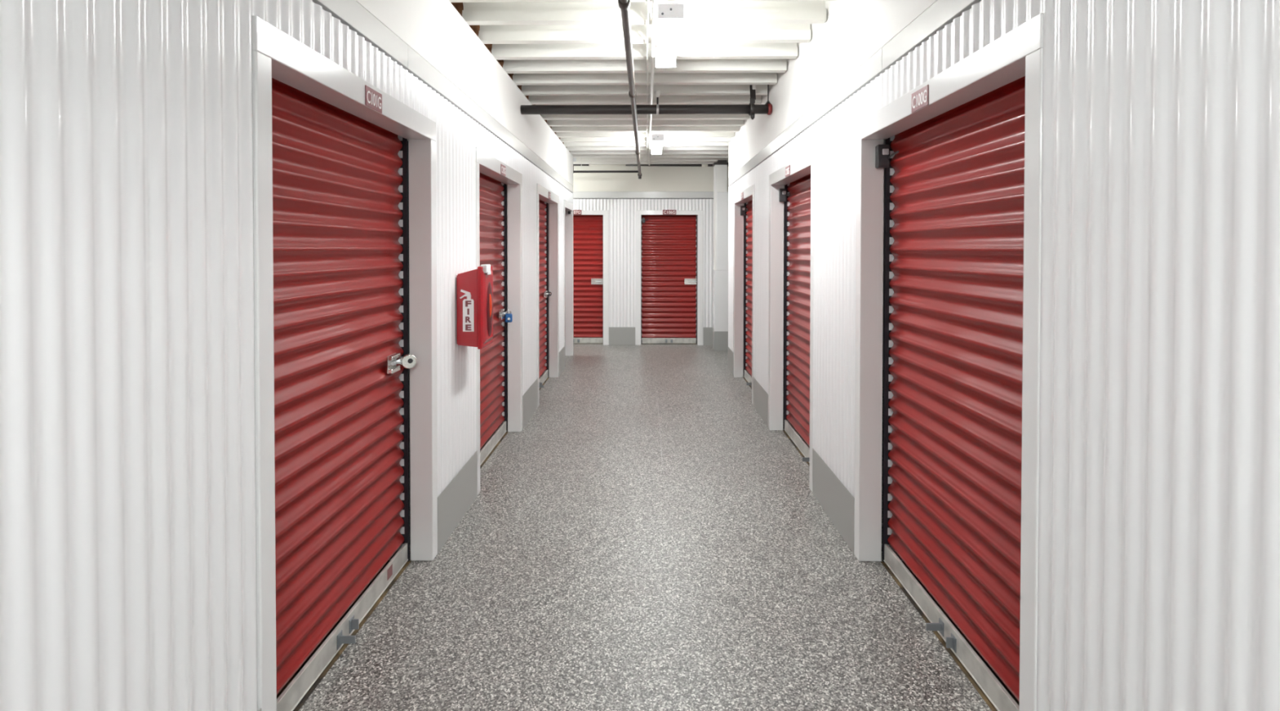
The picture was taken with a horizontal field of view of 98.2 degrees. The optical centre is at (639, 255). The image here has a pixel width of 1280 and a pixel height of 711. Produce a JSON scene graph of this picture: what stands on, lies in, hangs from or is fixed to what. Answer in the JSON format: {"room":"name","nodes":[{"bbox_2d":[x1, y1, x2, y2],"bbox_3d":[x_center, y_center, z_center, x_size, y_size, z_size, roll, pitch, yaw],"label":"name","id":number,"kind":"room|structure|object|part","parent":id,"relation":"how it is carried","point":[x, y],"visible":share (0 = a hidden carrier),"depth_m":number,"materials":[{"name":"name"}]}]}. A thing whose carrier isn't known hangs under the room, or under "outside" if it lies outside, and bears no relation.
{"room":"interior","nodes":[
{"label":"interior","id":0,"kind":"room"},
{"bbox_2d":[0,0,573,710],"bbox_3d":[-1.130,0.092,1.554,0.108,2.974,13.480,0,1,1],"label":"wall","id":1,"kind":"structure","parent":0,"point":[128,581],"depth_m":1.24,"materials":[{"name":"white metal"}]},
{"bbox_2d":[271,77,408,710],"bbox_3d":[-1.182,0.416,2.226,0.114,2.305,1.192,0,1,1],"label":"roller door","id":2,"kind":"structure","parent":1,"relation":"in","point":[340,218],"depth_m":2.20,"materials":[{"name":"red paint"}]},
{"bbox_3d":[-1.216,0.436,2.806,0.032,2.250,0.034,0,1,1],"label":"guide rail","id":3,"kind":"part","parent":2,"relation":"part of","materials":[{"name":"black metal"}]},
{"bbox_2d":[400,353,417,368],"bbox_3d":[-1.148,0.524,2.743,0.084,0.072,0.032,0,1,-19],"label":"padlock","id":4,"kind":"object","parent":2,"relation":"attached to","point":[409,361],"visible":0.88,"depth_m":2.73,"materials":[{"name":"silver metal"}]},
{"bbox_2d":[252,15,437,710],"bbox_3d":[-1.183,0.446,2.226,0.238,2.250,1.325,0,1,1],"label":"door frame","id":5,"kind":"structure","parent":1,"relation":"attached to","point":[277,55],"depth_m":1.94,"materials":[{"name":"white metal"}]},
{"bbox_2d":[364,84,382,113],"bbox_3d":[-1.060,-0.621,2.211,0.004,0.078,0.132,0,1,1],"label":"number sign","id":6,"kind":"object","parent":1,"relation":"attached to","point":[373,99],"visible":1,"depth_m":2.20,"materials":[{"name":"red"}]},
{"bbox_2d":[312,0,573,192],"bbox_3d":[-1.098,-0.902,1.541,0.040,0.108,13.478,0,1,1],"label":"trim","id":7,"kind":"structure","parent":1,"relation":"attached to","point":[350,13],"depth_m":2.68,"materials":[{"name":"white metal"}]},
{"bbox_2d":[437,450,477,553],"bbox_3d":[-1.055,1.409,3.241,0.003,0.297,0.680,0,1,1],"label":"baseboard","id":8,"kind":"structure","parent":1,"relation":"attached to","point":[454,501],"depth_m":3.19,"materials":[{"name":"grey metal"}]},
{"bbox_2d":[456,264,493,349],"bbox_3d":[-0.964,0.294,3.288,0.181,0.485,0.231,0,1,1],"label":"fire extinguisher cabinet","id":9,"kind":"object","parent":1,"relation":"attached to","point":[474,288],"visible":1,"depth_m":3.19,"materials":[{"name":"red plastic"}]},
{"bbox_2d":[479,172,506,465],"bbox_3d":[-1.158,0.390,4.225,0.114,2.305,1.176,0,1,1],"label":"roller door","id":10,"kind":"structure","parent":1,"relation":"in","point":[492,192],"depth_m":4.54,"materials":[{"name":"red paint"}]},
{"bbox_3d":[-1.193,0.410,4.797,0.032,2.250,0.034,0,1,1],"label":"guide rail","id":11,"kind":"part","parent":10,"relation":"part of","materials":[{"name":"metal"}]},
{"bbox_2d":[505,309,512,322],"bbox_3d":[-1.118,0.515,4.724,0.060,0.110,0.036,0,1,-16],"label":"padlock","id":12,"kind":"object","parent":10,"relation":"attached to","point":[508,317],"visible":0.99,"depth_m":4.71,"materials":[{"name":"blue metal"}]},
{"bbox_2d":[475,146,522,494],"bbox_3d":[-1.159,0.420,4.225,0.238,2.250,1.309,0,1,1],"label":"door frame","id":13,"kind":"structure","parent":1,"relation":"attached to","point":[486,164],"depth_m":4.81,"materials":[{"name":"white metal"}]},
{"bbox_2d":[500,164,505,176],"bbox_3d":[-1.037,-0.647,4.210,0.004,0.078,0.132,0,1,1],"label":"number sign","id":14,"kind":"object","parent":1,"relation":"attached to","point":[503,167],"visible":1,"depth_m":4.20,"materials":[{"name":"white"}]},
{"bbox_2d":[522,377,537,429],"bbox_3d":[-1.032,1.383,5.239,0.003,0.297,0.694,0,1,1],"label":"baseboard","id":15,"kind":"structure","parent":1,"relation":"attached to","point":[530,398],"depth_m":5.21,"materials":[{"name":"grey"}]},
{"bbox_2d":[538,199,548,387],"bbox_3d":[-1.135,0.364,6.246,0.114,2.305,1.209,0,1,1],"label":"roller door","id":16,"kind":"structure","parent":1,"relation":"in","point":[543,206],"depth_m":6.69,"materials":[{"name":"red paint"}]},
{"bbox_3d":[-1.169,0.384,6.834,0.032,2.250,0.034,0,1,1],"label":"guide rail","id":17,"kind":"part","parent":16,"relation":"part of","materials":[{"name":"metal"}]},
{"bbox_2d":[536,183,559,406],"bbox_3d":[-1.136,0.394,6.246,0.238,2.250,1.342,0,1,1],"label":"door frame","id":18,"kind":"structure","parent":1,"relation":"attached to","point":[542,193],"depth_m":6.85,"materials":[{"name":"white metal"}]},
{"bbox_2d":[559,346,564,375],"bbox_3d":[-1.010,1.359,7.161,0.003,0.297,0.464,0,1,1],"label":"baseboard","id":19,"kind":"structure","parent":1,"relation":"attached to","point":[562,353],"depth_m":7.17,"materials":[{"name":"grey metal"}]},
{"bbox_2d":[563,199,573,355],"bbox_3d":[-1.117,0.373,7.841,0.238,2.250,0.916,0,1,1],"label":"door frame","id":20,"kind":"structure","parent":1,"relation":"attached to","point":[568,235],"depth_m":8.23,"materials":[{"name":"white metal"}]},
{"bbox_2d":[520,103,772,115],"bbox_3d":[0.004,-1.275,4.844,2.277,0.096,0.096,0,1,1],"label":"pipe","id":21,"kind":"object","parent":1,"relation":"attached to","point":[596,108],"visible":0.84,"depth_m":4.81,"materials":[{"name":"grey metal"}]},
{"bbox_2d":[654,89,660,115],"bbox_3d":[0.153,-1.335,4.842,0.056,0.210,0.089,0,1,1],"label":"hanger","id":22,"kind":"object","parent":21,"relation":"attached to","point":[657,92],"visible":0.98,"depth_m":4.82,"materials":[{"name":"grey metal"}]},
{"bbox_2d":[748,84,755,119],"bbox_3d":[0.975,-1.327,4.824,0.054,0.311,0.123,0,1,1],"label":"hanger","id":23,"kind":"object","parent":21,"relation":"attached to","point":[753,87],"visible":0.91,"depth_m":4.78,"materials":[{"name":"grey metal"}]},
{"bbox_2d":[506,275,507,355],"bbox_3d":[-2.300,-0.118,8.286,2.008,3.220,0.080,0,1,1],"label":"wall","id":24,"kind":"structure","parent":0,"point":[507,276],"depth_m":8.26,"materials":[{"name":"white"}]},
{"bbox_2d":[617,0,641,178],"bbox_3d":[-0.081,-1.172,1.909,0.064,0.140,13.445,0,1,1],"label":"pipe","id":25,"kind":"object","parent":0,"point":[624,5],"visible":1,"depth_m":3.42,"materials":[{"name":"grey metal"}]},
{"bbox_2d":[573,158,638,173],"bbox_3d":[-1.113,-1.403,8.596,2.180,0.252,0.034,0,1,1],"label":"pipe","id":26,"kind":"object","parent":25,"relation":"attached to","point":[581,171],"visible":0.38,"depth_m":8.58,"materials":[{"name":"grey metal"}]},
{"bbox_2d":[298,343,991,710],"bbox_3d":[0.023,1.633,2.092,7.200,0.121,14.742,0,1,1],"label":"floor","id":27,"kind":"structure","parent":0,"point":[587,570],"depth_m":2.63,"materials":[{"name":"grey concrete"}]},
{"bbox_2d":[712,160,728,351],"bbox_3d":[1.278,0.001,8.752,0.251,2.974,0.230,0,1,1],"label":"column","id":28,"kind":"structure","parent":27,"relation":"on","point":[720,272],"depth_m":8.67,"materials":[{"name":"white paint"}]},
{"bbox_3d":[1.279,-1.451,8.733,0.251,0.068,0.230,0,1,1],"label":"cap plate","id":29,"kind":"part","parent":28,"relation":"part of","materials":[{"name":"grey metal"}]},
{"bbox_3d":[1.295,-0.381,8.673,0.196,1.220,0.036,0,1,1],"label":"panel","id":30,"kind":"part","parent":28,"relation":"part of","materials":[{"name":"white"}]},
{"bbox_2d":[573,164,728,337],"bbox_3d":[0.107,-0.129,9.191,6.800,3.220,0.098,0,1,1],"label":"wall","id":31,"kind":"structure","parent":0,"point":[622,212],"depth_m":9.14,"materials":[{"name":"white metal"}]},
{"bbox_2d":[573,209,581,214],"bbox_3d":[-1.075,-0.712,9.141,0.220,0.081,0.004,0,1,1],"label":"number sign","id":32,"kind":"object","parent":31,"relation":"attached to","point":[575,211],"visible":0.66,"depth_m":9.14,"materials":[{"name":"red"}]},
{"bbox_2d":[573,215,603,343],"bbox_3d":[-1.075,0.325,9.275,0.931,2.305,0.114,0,1,1],"label":"roller door","id":33,"kind":"structure","parent":31,"relation":"in","point":[588,230],"depth_m":9.31,"materials":[{"name":"red paint"}]},
{"bbox_2d":[573,209,608,345],"bbox_3d":[-1.075,0.366,9.277,1.116,2.228,0.238,0,1,1],"label":"door frame","id":34,"kind":"structure","parent":31,"relation":"attached to","point":[605,213],"depth_m":9.15,"materials":[{"name":"white metal"}]},
{"bbox_2d":[608,327,635,345],"bbox_3d":[-0.297,1.333,9.164,0.438,0.297,0.003,0,1,1],"label":"baseboard","id":35,"kind":"structure","parent":31,"relation":"attached to","point":[617,335],"depth_m":9.16,"materials":[{"name":"grey metal"}]},
{"bbox_2d":[573,191,713,198],"bbox_3d":[0.107,-0.999,9.156,6.800,0.108,0.046,0,1,1],"label":"trim","id":36,"kind":"structure","parent":31,"relation":"attached to","point":[575,194],"depth_m":9.13,"materials":[{"name":"white metal"}]},
{"bbox_2d":[573,164,712,166],"bbox_3d":[0.051,-1.593,9.065,2.329,0.284,0.044,0,1,1],"label":"pipe","id":37,"kind":"object","parent":31,"relation":"attached to","point":[655,165],"visible":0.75,"depth_m":9.05,"materials":[{"name":"grey metal"}]},
{"bbox_2d":[640,215,697,343],"bbox_3d":[0.485,0.326,9.257,0.930,2.305,0.114,0,1,1],"label":"roller door","id":38,"kind":"structure","parent":31,"relation":"in","point":[668,243],"depth_m":9.29,"materials":[{"name":"red paint"}]},
{"bbox_3d":[0.934,0.354,9.293,0.034,2.250,0.032,0,1,1],"label":"guide rail","id":39,"kind":"part","parent":38,"relation":"part of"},
{"bbox_2d":[635,209,703,345],"bbox_3d":[0.485,0.367,9.258,1.116,2.228,0.238,0,1,1],"label":"door frame","id":40,"kind":"structure","parent":31,"relation":"attached to","point":[700,213],"depth_m":9.14,"materials":[{"name":"white metal"}]},
{"bbox_2d":[662,209,675,214],"bbox_3d":[0.484,-0.711,9.123,0.220,0.081,0.004,0,1,1],"label":"number sign","id":41,"kind":"object","parent":31,"relation":"attached to","point":[664,211],"visible":1,"depth_m":9.12,"materials":[{"name":"red"}]},
{"bbox_2d":[702,327,712,345],"bbox_3d":[2.224,1.335,9.134,2.362,0.297,0.003,0,1,1],"label":"baseboard","id":42,"kind":"structure","parent":31,"relation":"attached to","point":[708,331],"depth_m":9.15,"materials":[{"name":"grey metal"}]},
{"bbox_2d":[728,142,729,186],"bbox_3d":[1.236,-0.101,7.396,0.116,3.212,0.020,0,1,1],"label":"wall","id":43,"kind":"structure","parent":0,"point":[728,142],"depth_m":7.38,"materials":[{"name":"white"}]},
{"bbox_2d":[743,139,884,369],"bbox_3d":[2.389,-0.103,7.352,2.192,3.220,0.080,0,1,1],"label":"door track","id":44,"kind":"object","parent":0,"point":[884,140],"depth_m":7.32,"materials":[{"name":"black metal"}]},
{"bbox_2d":[728,0,1279,710],"bbox_3d":[1.157,-0.023,1.087,0.108,3.220,12.600,0,1,1],"label":"wall","id":45,"kind":"structure","parent":0,"point":[1158,566],"depth_m":1.24,"materials":[{"name":"white metal"}]},
{"bbox_2d":[727,346,733,375],"bbox_3d":[1.170,1.360,7.171,0.003,0.297,0.467,0,1,1],"label":"baseboard","id":46,"kind":"structure","parent":45,"relation":"attached to","point":[730,353],"depth_m":7.18,"materials":[{"name":"grey metal"}]},
{"bbox_2d":[733,184,754,404],"bbox_3d":[1.277,0.395,6.279,0.238,2.250,1.288,0,1,1],"label":"door frame","id":47,"kind":"structure","parent":45,"relation":"attached to","point":[748,193],"depth_m":6.86,"materials":[{"name":"white metal"}]},
{"bbox_2d":[740,205,746,215],"bbox_3d":[1.267,-0.549,6.780,0.066,0.116,0.130,0,1,1],"label":"sensor","id":48,"kind":"object","parent":45,"relation":"attached to","point":[743,210],"visible":1,"depth_m":6.81,"materials":[{"name":"grey plastic"}]},
{"bbox_2d":[743,200,752,387],"bbox_3d":[1.276,0.365,6.279,0.114,2.305,1.155,0,1,1],"label":"roller door","id":49,"kind":"structure","parent":45,"relation":"in","point":[748,206],"depth_m":6.74,"materials":[{"name":"red paint"}]},
{"bbox_3d":[1.323,0.386,6.839,0.032,2.250,0.034,0,1,1],"label":"guide rail","id":50,"kind":"part","parent":49,"relation":"part of","materials":[{"name":"black metal"}]},
{"bbox_2d":[752,376,768,426],"bbox_3d":[1.148,1.384,5.294,0.003,0.297,0.709,0,1,1],"label":"baseboard","id":51,"kind":"structure","parent":45,"relation":"attached to","point":[760,397],"depth_m":5.28,"materials":[{"name":"grey metal"}]},
{"bbox_2d":[764,84,770,104],"bbox_3d":[1.115,-1.436,4.829,0.053,0.236,0.056,0,1,1],"label":"hanger","id":52,"kind":"object","parent":45,"relation":"attached to","point":[767,101],"visible":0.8,"depth_m":4.83,"materials":[{"name":"grey"}]},
{"bbox_3d":[1.115,-1.436,4.829,0.009,0.236,0.009,0,1,23],"label":"rod","id":53,"kind":"part","parent":52,"relation":"part of","materials":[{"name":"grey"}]},
{"bbox_2d":[778,188,790,201],"bbox_3d":[1.244,-0.523,4.781,0.066,0.116,0.130,0,1,1],"label":"sensor","id":54,"kind":"object","parent":45,"relation":"attached to","point":[782,192],"visible":1,"depth_m":4.81,"materials":[{"name":"grey plastic"}]},
{"bbox_2d":[785,164,790,177],"bbox_3d":[1.133,-0.646,4.257,0.004,0.078,0.132,0,1,1],"label":"number sign","id":55,"kind":"object","parent":45,"relation":"attached to","point":[787,168],"visible":1,"depth_m":4.24,"materials":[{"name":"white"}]},
{"bbox_2d":[768,148,814,492],"bbox_3d":[1.253,0.421,4.269,0.238,2.250,1.310,0,1,1],"label":"door frame","id":56,"kind":"structure","parent":45,"relation":"attached to","point":[803,166],"depth_m":4.85,"materials":[{"name":"white metal"}]},
{"bbox_2d":[783,173,810,462],"bbox_3d":[1.252,0.391,4.269,0.114,2.305,1.177,0,1,1],"label":"roller door","id":57,"kind":"structure","parent":45,"relation":"in","point":[797,203],"depth_m":4.53,"materials":[{"name":"red paint"}]},
{"bbox_3d":[1.300,0.411,4.841,0.032,2.250,0.034,0,1,1],"label":"guide rail","id":58,"kind":"part","parent":57,"relation":"part of","materials":[{"name":"metal"}]},
{"bbox_2d":[812,448,854,553],"bbox_3d":[1.124,1.410,3.264,0.003,0.297,0.728,0,1,1],"label":"baseboard","id":59,"kind":"structure","parent":45,"relation":"attached to","point":[837,501],"depth_m":3.20,"materials":[{"name":"grey metal"}]},
{"bbox_2d":[728,0,981,186],"bbox_3d":[1.126,-0.894,1.076,0.040,0.108,12.598,0,1,1],"label":"trim","id":60,"kind":"structure","parent":45,"relation":"attached to","point":[941,13],"depth_m":2.66,"materials":[{"name":"white metal"}]},
{"bbox_2d":[875,144,899,168],"bbox_3d":[1.220,-0.497,2.741,0.066,0.116,0.130,0,1,1],"label":"sensor","id":61,"kind":"object","parent":45,"relation":"attached to","point":[882,151],"visible":1,"depth_m":2.77,"materials":[{"name":"grey plastic"}]},
{"bbox_3d":[1.244,-0.493,2.725,0.011,0.027,0.098,0,1,-5],"label":"contact arm","id":62,"kind":"part","parent":61,"relation":"part of","materials":[{"name":"grey plastic"}]},
{"bbox_2d":[911,84,928,112],"bbox_3d":[1.109,-0.620,2.200,0.004,0.078,0.132,0,1,1],"label":"number sign","id":63,"kind":"object","parent":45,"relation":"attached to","point":[920,97],"visible":1,"depth_m":2.19,"materials":[{"name":"red"}]},
{"bbox_2d":[853,13,1043,710],"bbox_3d":[1.229,0.447,2.212,0.238,2.250,1.346,0,1,1],"label":"door frame","id":64,"kind":"structure","parent":45,"relation":"attached to","point":[1017,54],"depth_m":1.95,"materials":[{"name":"white metal"}]},
{"bbox_2d":[882,75,1025,710],"bbox_3d":[1.228,0.418,2.212,0.114,2.305,1.213,0,1,1],"label":"roller door","id":65,"kind":"structure","parent":45,"relation":"in","point":[954,185],"depth_m":2.18,"materials":[{"name":"red paint"}]},
{"bbox_3d":[1.276,0.438,2.801,0.032,2.250,0.034,0,1,1],"label":"guide rail","id":66,"kind":"part","parent":65,"relation":"part of","materials":[{"name":"black metal"}]},
{"bbox_3d":[0.025,-1.697,2.049,7.200,0.100,14.742,0,1,1],"label":"ceiling","id":67,"kind":"structure","parent":0,"visible":0},
{"bbox_2d":[532,104,594,105],"bbox_3d":[-0.263,-1.569,5.586,2.821,0.244,0.060,0,1,1],"label":"ceiling","id":68,"kind":"structure","parent":67,"relation":"attached to","point":[532,104],"depth_m":5.56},
{"bbox_2d":[450,0,826,25],"bbox_3d":[-0.289,-1.541,3.378,2.821,0.244,0.060,0,1,1],"label":"ceiling beam","id":69,"kind":"structure","parent":67,"relation":"attached to","point":[713,12],"depth_m":3.36,"materials":[{"name":"white metal"}]},
{"bbox_2d":[469,23,810,44],"bbox_3d":[-0.285,-1.545,3.693,2.821,0.244,0.060,0,1,1],"label":"ceiling beam","id":70,"kind":"structure","parent":67,"relation":"attached to","point":[722,33],"depth_m":3.67,"materials":[{"name":"white metal"}]},
{"bbox_2d":[655,3,684,67],"bbox_3d":[0.174,-1.361,3.449,0.144,0.116,0.839,0,1,1],"label":"ceiling light","id":71,"kind":"object","parent":70,"relation":"attached to","point":[670,16],"visible":1,"depth_m":3.26,"materials":[{"name":"white plastic"}]},
{"bbox_2d":[484,42,797,59],"bbox_3d":[-0.282,-1.549,4.009,2.821,0.244,0.060,0,1,1],"label":"ceiling beam","id":72,"kind":"structure","parent":67,"relation":"attached to","point":[788,50],"depth_m":3.98,"materials":[{"name":"white metal"}]},
{"bbox_2d":[496,58,786,73],"bbox_3d":[-0.278,-1.553,4.324,2.821,0.244,0.060,0,1,1],"label":"ceiling beam","id":73,"kind":"structure","parent":67,"relation":"attached to","point":[708,65],"depth_m":4.30,"materials":[{"name":"white metal"}]},
{"bbox_2d":[516,84,767,95],"bbox_3d":[-0.271,-1.561,4.955,2.821,0.244,0.060,0,1,1],"label":"ceiling beam","id":74,"kind":"structure","parent":67,"relation":"attached to","point":[527,90],"depth_m":4.93,"materials":[{"name":"white metal"}]},
{"bbox_2d":[507,72,777,84],"bbox_3d":[-0.274,-1.557,4.640,2.821,0.244,0.060,0,1,1],"label":"ceiling beam","id":75,"kind":"structure","parent":67,"relation":"attached to","point":[660,78],"depth_m":4.61,"materials":[{"name":"white metal"}]},
{"bbox_2d":[524,94,761,104],"bbox_3d":[-0.267,-1.565,5.271,2.821,0.244,0.060,0,1,1],"label":"ceiling beam","id":76,"kind":"structure","parent":67,"relation":"attached to","point":[712,99],"depth_m":5.24,"materials":[{"name":"white metal"}]},
{"bbox_2d":[544,119,743,126],"bbox_3d":[-0.256,-1.577,6.217,2.821,0.244,0.060,0,1,1],"label":"ceiling beam","id":77,"kind":"structure","parent":67,"relation":"attached to","point":[698,122],"depth_m":6.19,"materials":[{"name":"white metal"}]},
{"bbox_2d":[549,125,738,132],"bbox_3d":[-0.252,-1.582,6.532,2.821,0.244,0.060,0,1,1],"label":"ceiling beam","id":78,"kind":"structure","parent":67,"relation":"attached to","point":[684,128],"depth_m":6.50,"materials":[{"name":"white metal"}]},
{"bbox_2d":[540,114,748,119],"bbox_3d":[-0.260,-1.573,5.902,2.821,0.244,0.060,0,1,1],"label":"ceiling beam","id":79,"kind":"structure","parent":67,"relation":"attached to","point":[546,117],"depth_m":5.87,"materials":[{"name":"white metal"}]},
{"bbox_2d":[554,132,734,137],"bbox_3d":[-0.249,-1.586,6.848,2.821,0.244,0.060,0,1,1],"label":"ceiling beam","id":80,"kind":"structure","parent":67,"relation":"attached to","point":[557,134],"depth_m":6.82,"materials":[{"name":"white metal"}]},
{"bbox_2d":[651,133,663,154],"bbox_3d":[0.215,-1.406,6.963,0.144,0.116,0.939,0,1,1],"label":"ceiling light","id":81,"kind":"object","parent":80,"relation":"attached to","point":[657,140],"visible":1,"depth_m":6.71,"materials":[{"name":"white plastic"}]},
{"bbox_2d":[558,137,730,142],"bbox_3d":[-0.245,-1.590,7.163,2.821,0.244,0.060,0,1,1],"label":"ceiling beam","id":82,"kind":"structure","parent":67,"relation":"attached to","point":[562,139],"depth_m":7.13,"materials":[{"name":"white metal"}]},
{"bbox_2d":[562,142,728,146],"bbox_3d":[0.843,-1.593,7.466,4.990,0.244,0.060,0,1,1],"label":"ceiling beam","id":83,"kind":"structure","parent":67,"relation":"attached to","point":[566,144],"depth_m":7.45,"materials":[{"name":"white metal"}]},
{"bbox_2d":[448,0,841,2],"bbox_3d":[-0.293,-1.537,3.062,2.821,0.244,0.060,0,1,1],"label":"ceiling beam","id":84,"kind":"structure","parent":67,"relation":"attached to","point":[451,1],"depth_m":3.08,"materials":[{"name":"white metal"}]},
{"bbox_2d":[565,146,728,151],"bbox_3d":[0.847,-1.597,7.782,4.990,0.244,0.060,0,1,1],"label":"ceiling beam","id":85,"kind":"structure","parent":67,"relation":"attached to","point":[570,148],"depth_m":7.77,"materials":[{"name":"white metal"}]},
{"bbox_2d":[568,151,728,154],"bbox_3d":[0.850,-1.601,8.097,4.990,0.244,0.060,0,1,1],"label":"ceiling beam","id":86,"kind":"structure","parent":67,"relation":"attached to","point":[571,152],"depth_m":8.08,"materials":[{"name":"white metal"}]},
{"bbox_2d":[572,154,728,158],"bbox_3d":[0.099,-1.606,8.421,6.500,0.244,0.060,0,1,1],"label":"ceiling beam","id":87,"kind":"structure","parent":67,"relation":"attached to","point":[575,156],"depth_m":8.39,"materials":[{"name":"white metal"}]},
{"bbox_2d":[573,161,728,164],"bbox_3d":[0.106,-1.614,9.052,6.500,0.244,0.060,0,1,1],"label":"ceiling beam","id":88,"kind":"structure","parent":67,"relation":"attached to","point":[574,162],"depth_m":9.02,"materials":[{"name":"white metal"}]},
{"bbox_2d":[576,158,728,161],"bbox_3d":[0.103,-1.610,8.737,6.500,0.244,0.060,0,1,1],"label":"ceiling beam","id":89,"kind":"structure","parent":67,"relation":"attached to","point":[577,159],"depth_m":8.71,"materials":[{"name":"white metal"}]},
{"bbox_3d":[-0.318,-1.508,0.854,2.821,0.244,0.060,0,1,1],"label":"ceiling","id":90,"kind":"structure","parent":0,"visible":0},
{"bbox_2d":[648,0,657,165],"bbox_3d":[0.069,-1.379,2.007,0.052,0.042,13.850,0,1,1],"label":"conduit","id":91,"kind":"object","parent":90,"relation":"attached to","point":[652,60],"visible":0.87,"depth_m":4.00,"materials":[{"name":"white metal"}]},
{"bbox_2d":[646,0,648,162],"bbox_3d":[0.052,-1.409,3.882,0.017,0.015,9.800,0,1,1],"label":"cable","id":92,"kind":"object","parent":91,"relation":"attached to","point":[647,0],"visible":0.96,"depth_m":4.01,"materials":[{"name":"white plastic"}]}
]}

